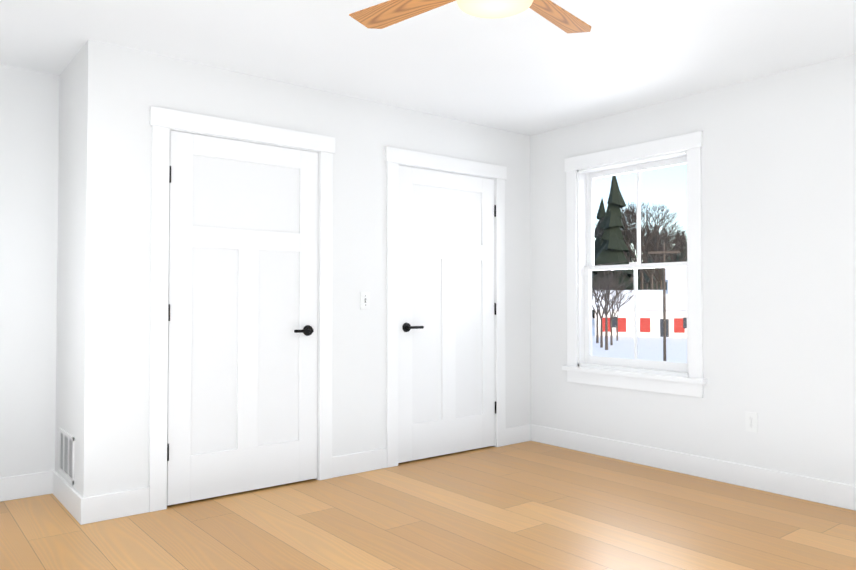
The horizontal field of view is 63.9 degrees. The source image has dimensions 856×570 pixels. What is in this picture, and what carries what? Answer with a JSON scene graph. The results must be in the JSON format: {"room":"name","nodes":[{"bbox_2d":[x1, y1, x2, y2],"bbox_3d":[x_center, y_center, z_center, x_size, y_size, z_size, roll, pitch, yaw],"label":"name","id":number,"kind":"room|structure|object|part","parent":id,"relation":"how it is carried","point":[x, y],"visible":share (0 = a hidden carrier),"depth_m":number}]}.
{"room":"empty bedroom","nodes":[
{"label":"empty bedroom","id":0,"kind":"room"},
{"bbox_2d":[0,65,58,477],"bbox_3d":[-1.322,0.002,4.767,4.860,2.440,0.120,1,-2,-39],"label":"wall","id":1,"kind":"structure","parent":0,"point":[29,129],"depth_m":3.92},
{"bbox_2d":[0,471,47,501],"bbox_3d":[-2.617,1.133,3.617,1.163,0.130,0.018,1,-2,-39],"label":"baseboard","id":2,"kind":"structure","parent":1,"relation":"attached to","point":[33,484],"depth_m":3.88},
{"bbox_2d":[55,47,82,491],"bbox_3d":[-1.937,-0.018,3.820,0.120,2.440,0.590,1,-2,-39],"label":"wall","id":3,"kind":"structure","parent":0,"point":[69,250],"depth_m":3.77},
{"bbox_2d":[48,470,83,524],"bbox_3d":[-1.936,1.134,3.684,0.015,0.130,0.685,1,-2,-39],"label":"baseboard","id":4,"kind":"structure","parent":3,"relation":"attached to","point":[80,508],"depth_m":3.67},
{"bbox_2d":[59,428,73,484],"bbox_3d":[-1.974,0.928,3.744,0.010,0.245,0.360,1,-2,-39],"label":"air vent","id":5,"kind":"object","parent":3,"relation":"in","point":[66,455],"visible":0.92,"depth_m":3.73},
{"bbox_2d":[78,40,530,497],"bbox_3d":[-0.489,-0.003,4.525,3.262,2.440,0.120,1,-2,-39],"label":"wall","id":6,"kind":"structure","parent":0,"point":[124,89],"depth_m":3.96},
{"bbox_2d":[84,487,148,523],"bbox_3d":[-1.589,1.131,3.535,0.293,0.130,0.018,1,-2,-39],"label":"baseboard","id":7,"kind":"structure","parent":6,"relation":"attached to","point":[109,506],"depth_m":3.52},
{"bbox_2d":[149,106,334,511],"bbox_3d":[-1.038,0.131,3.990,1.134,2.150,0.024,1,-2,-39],"label":"trim","id":8,"kind":"structure","parent":6,"relation":"attached to","point":[163,121],"depth_m":3.72},
{"bbox_2d":[167,130,317,505],"bbox_3d":[-1.056,0.179,4.012,0.916,2.030,0.139,1,-2,-39],"label":"closet door","id":9,"kind":"structure","parent":6,"relation":"in","point":[243,321],"depth_m":3.97},
{"bbox_2d":[332,448,386,477],"bbox_3d":[-0.442,1.151,4.451,0.424,0.130,0.015,1,-2,-39],"label":"baseboard","id":10,"kind":"structure","parent":6,"relation":"attached to","point":[342,465],"depth_m":4.44},
{"bbox_2d":[360,292,369,308],"bbox_3d":[-0.408,0.102,4.498,0.072,0.117,0.019,1,-2,-39],"label":"light switch","id":11,"kind":"object","parent":6,"relation":"attached to","point":[364,300],"visible":1,"depth_m":4.50},
{"bbox_2d":[385,146,506,467],"bbox_3d":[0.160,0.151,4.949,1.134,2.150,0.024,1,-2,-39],"label":"trim","id":12,"kind":"structure","parent":6,"relation":"attached to","point":[395,158],"depth_m":4.70},
{"bbox_2d":[398,165,494,462],"bbox_3d":[0.141,0.200,4.971,0.916,2.030,0.139,1,-2,-39],"label":"closet door","id":13,"kind":"structure","parent":6,"relation":"in","point":[446,358],"depth_m":4.94},
{"bbox_2d":[506,424,531,444],"bbox_3d":[0.696,1.170,5.364,0.273,0.130,0.015,1,-2,-39],"label":"baseboard","id":14,"kind":"structure","parent":6,"relation":"attached to","point":[518,434],"depth_m":5.36},
{"bbox_2d":[0,441,855,569],"bbox_3d":[-0.374,1.208,2.245,6.500,0.080,5.560,1,-2,-39],"label":"floor","id":15,"kind":"structure","parent":0,"point":[530,505],"depth_m":3.41},
{"bbox_2d":[0,0,855,135],"bbox_3d":[-0.374,-1.321,2.300,6.500,0.100,5.560,1,-2,-39],"label":"ceiling","id":16,"kind":"structure","parent":0,"point":[529,71],"depth_m":3.58},
{"bbox_2d":[349,0,590,32],"bbox_3d":[0.230,-1.113,2.357,0.989,0.313,0.989,0,-1,-7],"label":"ceiling fan","id":17,"kind":"object","parent":16,"relation":"hanging from","point":[385,14],"visible":1,"depth_m":2.62},
{"bbox_2d":[530,54,855,485],"bbox_3d":[2.024,-0.012,4.117,0.150,2.440,5.080,1,-2,-39],"label":"wall","id":18,"kind":"structure","parent":0,"point":[778,160],"depth_m":4.10},
{"bbox_2d":[562,131,706,397],"bbox_3d":[1.440,-0.123,4.808,0.200,1.688,1.135,1,-2,-39],"label":"window","id":19,"kind":"structure","parent":18,"relation":"in","point":[582,225],"depth_m":4.81},
{"bbox_3d":[1.467,-0.137,4.829,0.088,1.430,0.875,1,-2,-39],"label":"window sash","id":20,"kind":"part","parent":19,"relation":"part of"},
{"bbox_2d":[532,424,855,510],"bbox_3d":[2.134,1.137,3.821,0.018,0.130,4.220,1,-2,-39],"label":"baseboard","id":21,"kind":"structure","parent":18,"relation":"attached to","point":[837,494],"depth_m":4.28},
{"bbox_2d":[745,412,757,432],"bbox_3d":[1.929,0.818,4.092,0.008,0.117,0.072,1,-2,-39],"label":"outlet","id":22,"kind":"object","parent":18,"relation":"attached to","point":[751,421],"visible":1,"depth_m":4.09},
{"label":"outside","id":23,"kind":"structure","parent":0,"visible":0},
{"bbox_2d":[592,317,686,362],"bbox_3d":[139.850,7.924,168.016,419.600,0.400,580.000,1,-2,-39],"label":"ground","id":24,"kind":"structure","parent":23,"point":[676,349],"depth_m":57.98},
{"bbox_2d":[594,242,679,360],"bbox_3d":[13.702,1.196,47.859,1.442,8.000,8.150,1,-2,-39],"label":"pole","id":25,"kind":"object","parent":24,"relation":"on","point":[663,252],"depth_m":45.23},
{"bbox_2d":[592,267,686,336],"bbox_3d":[27.386,1.696,81.429,14.800,8.400,10.800,0,-1,18],"label":"house","id":26,"kind":"structure","parent":24,"relation":"on","point":[676,302],"depth_m":77.73},
{"bbox_2d":[592,175,686,349],"bbox_3d":[34.250,-5.987,121.023,116.304,25.500,81.425,1,-2,-39],"label":"trees","id":27,"kind":"object","parent":24,"relation":"on","point":[606,236],"depth_m":112.03}
]}

